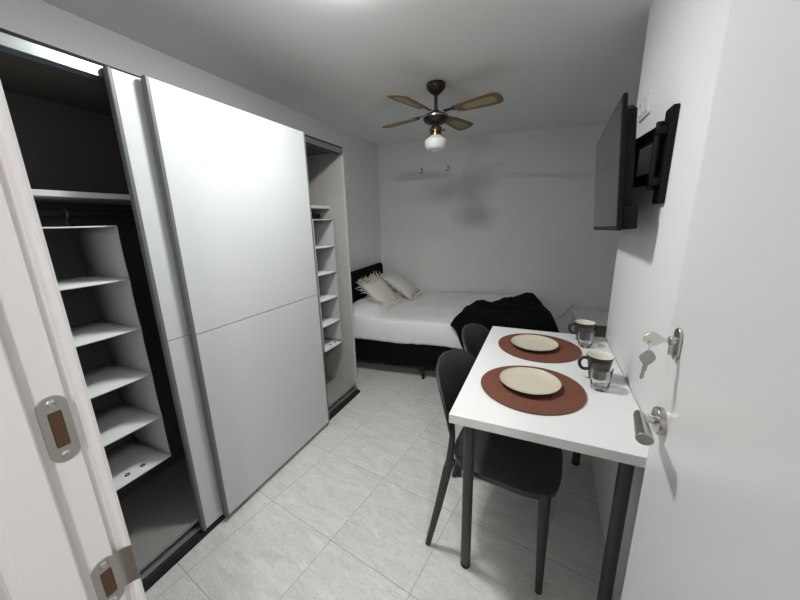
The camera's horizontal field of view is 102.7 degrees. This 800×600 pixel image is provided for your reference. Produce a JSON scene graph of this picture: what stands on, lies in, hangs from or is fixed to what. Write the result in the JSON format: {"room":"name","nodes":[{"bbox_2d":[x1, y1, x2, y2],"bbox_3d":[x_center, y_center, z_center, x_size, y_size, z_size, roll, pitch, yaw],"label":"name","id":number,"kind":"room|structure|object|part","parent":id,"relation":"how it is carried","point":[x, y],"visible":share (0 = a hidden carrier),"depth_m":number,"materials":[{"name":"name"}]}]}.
{"room":"studio apartment","nodes":[
{"label":"studio apartment","id":0,"kind":"room"},
{"bbox_2d":[0,584,6,599],"bbox_3d":[-0.590,0.174,0.437,2.278,2.244,0.083,5,15,24],"label":"wall","id":1,"kind":"structure","parent":0,"point":[2,594],"depth_m":0.38,"materials":[{"name":"paint"}]},
{"bbox_2d":[0,80,146,599],"bbox_3d":[-0.043,0.281,0.215,0.880,2.115,0.100,5,15,24],"label":"trim","id":2,"kind":"structure","parent":1,"relation":"attached to","point":[64,535],"depth_m":0.33,"materials":[{"name":"white paint"}]},
{"bbox_3d":[-0.372,0.141,0.349,0.002,0.078,0.024,5,15,24],"label":"plate","id":3,"kind":"part","parent":2,"relation":"part of","materials":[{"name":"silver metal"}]},
{"bbox_3d":[-0.362,0.353,0.408,0.006,0.070,0.040,8,16,33],"label":"plate","id":4,"kind":"part","parent":2,"relation":"part of","materials":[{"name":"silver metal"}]},
{"bbox_2d":[621,0,799,599],"bbox_3d":[0.388,0.270,0.378,0.098,2.022,0.632,5,15,24],"label":"door","id":5,"kind":"structure","parent":1,"relation":"in","point":[718,515],"depth_m":0.42,"materials":[{"name":"white paint"}]},
{"bbox_3d":[0.458,0.238,0.606,0.028,0.024,0.091,7,16,30],"label":"lever","id":6,"kind":"part","parent":5,"relation":"part of","materials":[{"name":"silver metal"}]},
{"bbox_2d":[639,332,669,378],"bbox_3d":[0.480,0.106,0.592,0.063,0.094,0.013,5,15,24],"label":"keys","id":7,"kind":"object","parent":5,"relation":"attached to","point":[647,357],"visible":1,"depth_m":0.59,"materials":[{"name":"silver metal"}]},
{"bbox_2d":[0,0,381,271],"bbox_3d":[-0.987,-0.298,2.421,0.100,2.244,3.494,5,15,24],"label":"wall","id":8,"kind":"structure","parent":0,"point":[38,20],"depth_m":1.85,"materials":[{"name":"paint"}]},
{"bbox_2d":[41,0,652,145],"bbox_3d":[0.662,-1.358,1.690,3.540,0.080,4.012,5,15,24],"label":"ceiling","id":9,"kind":"structure","parent":0,"point":[335,63],"depth_m":1.67,"materials":[{"name":"paint"}]},
{"bbox_2d":[382,80,503,151],"bbox_3d":[0.236,-1.197,2.110,0.681,0.410,0.681,-3,14,-6],"label":"ceiling fan","id":10,"kind":"object","parent":9,"relation":"hanging from","point":[435,142],"visible":1,"depth_m":2.05,"materials":[{"name":"black wood"}]},
{"bbox_3d":[0.004,-1.262,2.286,0.295,0.030,0.123,9,17,38],"label":"blade","id":11,"kind":"part","parent":10,"relation":"part of","materials":[{"name":"brown wood"}]},
{"bbox_3d":[0.049,-1.164,1.879,0.123,0.030,0.295,9,17,38],"label":"blade","id":12,"kind":"part","parent":10,"relation":"part of","materials":[{"name":"brown wood"}]},
{"bbox_3d":[0.240,-1.047,2.146,0.151,0.102,0.151,5,15,24],"label":"lamp shade","id":13,"kind":"part","parent":10,"relation":"part of","materials":[{"name":"white glass"}]},
{"bbox_3d":[0.423,-1.282,2.327,0.123,0.030,0.295,9,17,38],"label":"blade","id":14,"kind":"part","parent":10,"relation":"part of","materials":[{"name":"brown wood"}]},
{"bbox_3d":[0.467,-1.184,1.921,0.295,0.030,0.123,9,17,38],"label":"blade","id":15,"kind":"part","parent":10,"relation":"part of","materials":[{"name":"brown wood"}]},
{"bbox_2d":[145,359,614,599],"bbox_3d":[0.719,0.900,2.239,3.340,0.080,4.012,5,15,24],"label":"floor","id":16,"kind":"structure","parent":0,"point":[348,515],"depth_m":1.49,"materials":[{"name":"tile"}]},
{"bbox_2d":[0,28,359,591],"bbox_3d":[-0.946,0.042,1.740,0.534,1.903,1.898,5,15,24],"label":"wardrobe","id":17,"kind":"object","parent":16,"relation":"on","point":[213,205],"visible":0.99,"depth_m":1.43,"materials":[{"name":"white wood"}]},
{"bbox_2d":[33,195,131,204],"bbox_3d":[-1.244,-0.393,1.230,0.314,0.019,0.910,5,15,24],"label":"shelf","id":18,"kind":"object","parent":17,"relation":"attached to","point":[39,199],"depth_m":1.23,"materials":[{"name":"white wood"}]},
{"bbox_3d":[-1.190,-0.331,1.222,0.024,0.031,0.910,5,15,24],"label":"hanging rail","id":19,"kind":"part","parent":17,"relation":"part of","materials":[{"name":"black"}]},
{"bbox_3d":[-1.186,-0.004,1.838,0.008,1.791,1.858,5,15,24],"label":"panel","id":20,"kind":"part","parent":17,"relation":"part of","materials":[{"name":"white wood"}]},
{"bbox_2d":[42,208,170,490],"bbox_3d":[-1.213,0.200,1.187,0.295,1.047,0.333,5,15,24],"label":"organizer","id":21,"kind":"object","parent":17,"relation":"hanging from","point":[138,414],"visible":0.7,"depth_m":1.30,"materials":[{"name":"grey"}]},
{"bbox_3d":[-1.226,-0.242,1.076,0.295,0.007,0.320,5,15,24],"label":"panel","id":22,"kind":"part","parent":21,"relation":"part of","materials":[{"name":"white"}]},
{"bbox_2d":[57,275,128,290],"bbox_3d":[-1.220,-0.052,1.123,0.295,0.008,0.320,5,15,24],"label":"shelf","id":23,"kind":"object","parent":21,"relation":"attached to","point":[87,280],"depth_m":1.19,"materials":[{"name":"white"}]},
{"bbox_2d":[70,320,140,346],"bbox_3d":[-1.215,0.137,1.171,0.295,0.008,0.320,5,15,24],"label":"shelf","id":24,"kind":"object","parent":21,"relation":"attached to","point":[87,333],"depth_m":1.24,"materials":[{"name":"white wood"}]},
{"bbox_2d":[83,362,150,398],"bbox_3d":[-1.210,0.327,1.218,0.295,0.008,0.320,5,15,24],"label":"shelf","id":25,"kind":"object","parent":21,"relation":"attached to","point":[100,380],"depth_m":1.28,"materials":[{"name":"white"}]},
{"bbox_3d":[-1.147,0.194,1.336,0.295,0.976,0.012,5,15,24],"label":"panel","id":26,"kind":"part","parent":21,"relation":"part of","materials":[{"name":"grey wood"}]},
{"bbox_2d":[94,402,160,446],"bbox_3d":[-1.204,0.516,1.266,0.295,0.008,0.320,5,15,24],"label":"shelf","id":27,"kind":"object","parent":21,"relation":"attached to","point":[114,422],"depth_m":1.33,"materials":[{"name":"white wood"}]},
{"bbox_2d":[105,439,170,490],"bbox_3d":[-1.199,0.705,1.313,0.295,0.007,0.320,5,15,24],"label":"shelf","id":28,"kind":"object","parent":21,"relation":"attached to","point":[129,460],"depth_m":1.38,"materials":[{"name":"white"}]},
{"bbox_3d":[-1.002,-0.868,1.534,0.460,0.022,1.858,5,15,24],"label":"panel","id":29,"kind":"part","parent":17,"relation":"part of","materials":[{"name":"white wood"}]},
{"bbox_3d":[-0.749,0.053,1.644,0.018,1.861,0.868,5,15,24],"label":"sliding door","id":30,"kind":"part","parent":17,"relation":"part of","materials":[{"name":"grey plastic"}]},
{"bbox_3d":[-0.958,0.892,1.962,0.460,0.020,1.858,5,15,24],"label":"panel","id":31,"kind":"part","parent":17,"relation":"part of","materials":[{"name":"wood"}]},
{"bbox_3d":[-0.695,0.042,1.680,0.020,1.859,0.798,5,15,24],"label":"sliding door","id":32,"kind":"part","parent":17,"relation":"part of","materials":[{"name":"white wood"}]},
{"bbox_3d":[-0.810,-0.542,2.054,0.024,0.031,0.928,5,15,24],"label":"hanging rail","id":33,"kind":"part","parent":17,"relation":"part of","materials":[{"name":"black"}]},
{"bbox_2d":[312,219,341,351],"bbox_3d":[-0.658,-0.142,2.398,0.296,1.019,0.234,5,15,24],"label":"organizer","id":34,"kind":"object","parent":17,"relation":"hanging from","point":[323,230],"visible":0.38,"depth_m":2.45,"materials":[{"name":"grey"}]},
{"bbox_3d":[-0.701,-0.086,2.306,0.295,0.948,0.010,5,15,24],"label":"panel","id":35,"kind":"part","parent":34,"relation":"part of","materials":[{"name":"grey wood"}]},
{"bbox_2d":[316,245,333,248],"bbox_3d":[-0.664,-0.386,2.337,0.295,0.008,0.224,5,15,24],"label":"shelf","id":36,"kind":"object","parent":34,"relation":"attached to","point":[317,246],"depth_m":2.38,"materials":[{"name":"white"}]},
{"bbox_2d":[318,270,336,275],"bbox_3d":[-0.659,-0.202,2.382,0.295,0.008,0.224,5,15,24],"label":"shelf","id":37,"kind":"object","parent":34,"relation":"attached to","point":[320,272],"depth_m":2.41,"materials":[{"name":"white wood"}]},
{"bbox_2d":[320,294,338,301],"bbox_3d":[-0.653,-0.018,2.428,0.295,0.008,0.224,5,15,24],"label":"shelf","id":38,"kind":"object","parent":34,"relation":"attached to","point":[323,297],"depth_m":2.44,"materials":[{"name":"white wood"}]},
{"bbox_2d":[322,317,339,327],"bbox_3d":[-0.648,0.166,2.474,0.295,0.008,0.224,5,15,24],"label":"shelf","id":39,"kind":"object","parent":34,"relation":"attached to","point":[326,321],"depth_m":2.48,"materials":[{"name":"white wood"}]},
{"bbox_2d":[324,339,341,351],"bbox_3d":[-0.643,0.349,2.520,0.295,0.007,0.224,5,15,24],"label":"shelf","id":40,"kind":"object","parent":34,"relation":"attached to","point":[329,344],"depth_m":2.53,"materials":[{"name":"white"}]},
{"bbox_3d":[-0.599,-0.169,2.587,0.460,1.897,0.020,5,15,24],"label":"panel","id":41,"kind":"part","parent":17,"relation":"part of","materials":[{"name":"white wood"}]},
{"bbox_2d":[351,263,462,379],"bbox_3d":[0.468,0.145,3.263,1.826,0.915,1.187,3,14,18],"label":"bed","id":42,"kind":"object","parent":16,"relation":"on","point":[424,356],"visible":0.2,"depth_m":2.90,"materials":[{"name":"black fabric"}]},
{"bbox_3d":[-0.389,0.049,3.496,0.044,0.795,1.092,3,14,18],"label":"headboard","id":43,"kind":"part","parent":42,"relation":"part of","materials":[{"name":"black fabric"}]},
{"bbox_3d":[0.207,0.644,2.877,0.036,0.140,0.036,3,14,18],"label":"leg","id":44,"kind":"part","parent":42,"relation":"part of","materials":[{"name":"black"}]},
{"bbox_3d":[0.489,0.163,3.262,1.760,0.177,1.176,3,14,18],"label":"mattress","id":45,"kind":"object","parent":42,"relation":"on","visible":0},
{"bbox_2d":[353,286,539,348],"bbox_3d":[0.481,0.111,3.222,1.776,0.312,1.228,3,14,18],"label":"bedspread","id":46,"kind":"object","parent":45,"relation":"on","point":[426,319],"visible":0.5,"depth_m":2.88,"materials":[{"name":"white fabric"}]},
{"bbox_2d":[356,271,403,308],"bbox_3d":[-0.191,-0.119,3.273,0.368,0.323,0.531,5,15,24],"label":"cushion","id":47,"kind":"object","parent":46,"relation":"on","point":[377,289],"visible":1,"depth_m":3.21,"materials":[{"name":"white fabric"}]},
{"bbox_2d":[378,267,423,300],"bbox_3d":[0.023,-0.202,3.650,0.486,0.296,0.536,2,14,14],"label":"cushion","id":48,"kind":"object","parent":46,"relation":"on","point":[397,282],"visible":0.98,"depth_m":3.55,"materials":[{"name":"white fabric"}]},
{"bbox_2d":[450,292,559,349],"bbox_3d":[0.902,0.175,2.812,0.804,0.445,0.794,3,14,18],"label":"throw","id":49,"kind":"object","parent":46,"relation":"on","point":[525,310],"visible":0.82,"depth_m":2.55,"materials":[{"name":"black fabric"}]},
{"bbox_2d":[452,323,489,476],"bbox_3d":[0.595,0.561,1.763,0.514,0.806,0.458,6,15,27],"label":"dining chair","id":50,"kind":"object","parent":16,"relation":"on","point":[474,336],"visible":0.22,"depth_m":1.84,"materials":[{"name":"grey plastic"}]},
{"bbox_3d":[0.344,0.759,1.717,0.125,0.456,0.031,2,14,14],"label":"leg","id":51,"kind":"part","parent":50,"relation":"part of","materials":[{"name":"grey plastic"}]},
{"bbox_3d":[0.414,0.294,1.794,0.119,0.294,0.458,6,15,27],"label":"backrest","id":52,"kind":"part","parent":50,"relation":"part of","materials":[{"name":"grey plastic"}]},
{"bbox_2d":[425,349,562,594],"bbox_3d":[0.419,0.655,1.394,0.514,0.806,0.458,6,15,27],"label":"dining chair","id":53,"kind":"object","parent":16,"relation":"on","point":[533,470],"visible":0.78,"depth_m":1.29,"materials":[{"name":"grey plastic"}]},
{"bbox_3d":[0.168,0.853,1.347,0.125,0.456,0.031,2,14,14],"label":"leg","id":54,"kind":"part","parent":53,"relation":"part of","materials":[{"name":"grey plastic"}]},
{"bbox_3d":[0.238,0.389,1.424,0.119,0.294,0.458,6,15,27],"label":"backrest","id":55,"kind":"part","parent":53,"relation":"part of","materials":[{"name":"grey plastic"}]},
{"bbox_3d":[0.355,0.765,1.691,0.125,0.456,0.031,10,18,40],"label":"leg","id":56,"kind":"part","parent":53,"relation":"part of","materials":[{"name":"grey plastic"}]},
{"bbox_3d":[0.460,0.646,1.369,0.421,0.054,0.423,6,15,27],"label":"seat","id":57,"kind":"part","parent":53,"relation":"part of","materials":[{"name":"grey plastic"}]},
{"bbox_3d":[0.517,0.893,1.183,0.047,0.434,0.054,6,15,27],"label":"leg","id":58,"kind":"part","parent":53,"relation":"part of","materials":[{"name":"grey plastic"}]},
{"bbox_2d":[449,326,648,599],"bbox_3d":[0.641,0.657,1.485,0.584,0.752,0.994,5,15,24],"label":"dining table","id":59,"kind":"object","parent":16,"relation":"on","point":[603,427],"visible":0.66,"depth_m":1.06,"materials":[{"name":"white"}]},
{"bbox_3d":[0.261,0.738,1.236,0.040,0.702,0.040,5,15,24],"label":"leg","id":60,"kind":"part","parent":59,"relation":"part of","materials":[{"name":"grey metal"}]},
{"bbox_2d":[481,365,586,415],"bbox_3d":[0.501,0.331,1.225,0.372,0.008,0.370,5,15,24],"label":"placemat","id":61,"kind":"object","parent":59,"relation":"on","point":[571,397],"visible":0.69,"depth_m":1.15,"materials":[{"name":"fabric"}]},
{"bbox_2d":[500,367,561,394],"bbox_3d":[0.500,0.316,1.236,0.221,0.022,0.221,5,15,24],"label":"dinner plate","id":62,"kind":"object","parent":61,"relation":"on","point":[527,380],"visible":1,"depth_m":1.25,"materials":[{"name":"beige ceramic"}]},
{"bbox_2d":[498,333,581,362],"bbox_3d":[0.695,0.233,1.609,0.384,0.006,0.380,5,15,24],"label":"placemat","id":63,"kind":"object","parent":59,"relation":"on","point":[566,351],"visible":0.69,"depth_m":1.54,"materials":[{"name":"fabric"}]},
{"bbox_2d":[511,334,558,351],"bbox_3d":[0.674,0.221,1.610,0.221,0.022,0.221,5,15,24],"label":"dinner plate","id":64,"kind":"object","parent":63,"relation":"on","point":[537,343],"visible":1,"depth_m":1.63,"materials":[{"name":"beige ceramic"}]},
{"bbox_3d":[1.006,0.591,1.766,0.040,0.702,0.040,5,15,24],"label":"leg","id":65,"kind":"part","parent":59,"relation":"part of","materials":[{"name":"grey metal"}]},
{"bbox_2d":[578,328,594,347],"bbox_3d":[0.927,0.191,1.597,0.074,0.086,0.074,5,15,24],"label":"tumbler","id":66,"kind":"object","parent":59,"relation":"on","point":[585,335],"visible":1,"depth_m":1.58,"materials":[{"name":"clear glass"}]},
{"bbox_2d":[568,319,595,339],"bbox_3d":[0.957,0.162,1.678,0.096,0.100,0.112,-12,17,-36],"label":"mug","id":67,"kind":"object","parent":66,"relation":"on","point":[580,323],"visible":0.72,"depth_m":1.68,"materials":[{"name":"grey ceramic"}]},
{"bbox_3d":[0.907,0.148,1.684,0.043,0.061,0.010,2,14,16],"label":"handle","id":68,"kind":"part","parent":67,"relation":"part of","materials":[{"name":"green ceramic"}]},
{"bbox_2d":[578,350,614,377],"bbox_3d":[0.784,0.264,1.276,0.097,0.100,0.112,-13,18,-40],"label":"mug","id":69,"kind":"object","parent":59,"relation":"on","point":[594,356],"visible":0.7,"depth_m":1.28,"materials":[{"name":"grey ceramic"}]},
{"bbox_3d":[0.734,0.251,1.279,0.043,0.061,0.010,1,14,12],"label":"handle","id":70,"kind":"part","parent":69,"relation":"part of","materials":[{"name":"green ceramic"}]},
{"bbox_2d":[590,363,613,391],"bbox_3d":[0.751,0.292,1.198,0.074,0.086,0.074,5,15,24],"label":"tumbler","id":71,"kind":"object","parent":59,"relation":"on","point":[600,374],"visible":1,"depth_m":1.18,"materials":[{"name":"clear glass"}]},
{"bbox_3d":[0.690,0.776,1.033,0.040,0.702,0.040,5,15,24],"label":"leg","id":72,"kind":"part","parent":59,"relation":"part of","materials":[{"name":"grey metal"}]},
{"bbox_2d":[570,309,608,337],"bbox_3d":[2.013,0.377,3.176,0.540,0.430,0.450,4,15,21],"label":"side table","id":73,"kind":"object","parent":16,"relation":"on","point":[600,318],"visible":0.11,"depth_m":3.13,"materials":[{"name":"white"}]},
{"bbox_3d":[1.859,0.328,3.449,0.036,0.405,0.036,4,15,21],"label":"leg","id":74,"kind":"part","parent":73,"relation":"part of","materials":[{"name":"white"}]},
{"bbox_2d":[377,123,619,333],"bbox_3d":[1.403,-0.627,3.527,3.581,2.244,0.132,3,14,17],"label":"wall","id":75,"kind":"structure","parent":0,"point":[512,213],"depth_m":3.48,"materials":[{"name":"paint"}]},
{"bbox_2d":[572,300,580,306],"bbox_3d":[1.908,0.040,3.461,0.082,0.082,0.010,3,14,17],"label":"wall socket","id":76,"kind":"object","parent":75,"relation":"attached to","point":[575,303],"visible":1,"depth_m":3.46,"materials":[{"name":"white plastic"}]},
{"bbox_2d":[589,0,730,599],"bbox_3d":[1.267,0.085,0.614,1.162,2.244,1.776,5,15,24],"label":"wall","id":77,"kind":"structure","parent":0,"point":[684,41],"depth_m":1.05,"materials":[{"name":"paint"}]},
{"bbox_2d":[638,90,652,122],"bbox_3d":[0.995,-0.784,1.304,0.013,0.082,0.152,5,15,24],"label":"double socket plate","id":78,"kind":"object","parent":77,"relation":"attached to","point":[645,105],"visible":1,"depth_m":1.27,"materials":[{"name":"white plastic"}]},
{"bbox_2d":[638,103,642,116],"bbox_3d":[1.006,-0.793,1.337,0.004,0.052,0.052,5,15,24],"label":"socket","id":79,"kind":"object","parent":78,"relation":"attached to","point":[640,114],"depth_m":1.33,"materials":[{"name":"white plastic"}]},
{"bbox_2d":[633,103,680,203],"bbox_3d":[0.878,-0.500,1.204,0.058,0.284,0.479,2,14,16],"label":"wall bracket","id":80,"kind":"object","parent":77,"relation":"attached to","point":[662,137],"visible":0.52,"depth_m":1.01,"materials":[{"name":"black metal"}]},
{"bbox_2d":[594,92,637,230],"bbox_3d":[0.895,-0.511,1.348,0.087,0.442,0.733,5,15,25],"label":"television","id":81,"kind":"object","parent":80,"relation":"attached to","point":[614,210],"visible":1,"depth_m":1.08,"materials":[{"name":"black plastic"}]},
{"bbox_3d":[0.854,-0.490,1.146,0.022,0.170,0.278,3,14,18],"label":"arm","id":82,"kind":"part","parent":80,"relation":"part of","materials":[{"name":"black metal"}]},
{"bbox_3d":[0.837,-0.452,1.010,0.018,0.284,0.072,5,15,24],"label":"wall plate","id":83,"kind":"part","parent":80,"relation":"part of","materials":[{"name":"black metal"}]}
]}

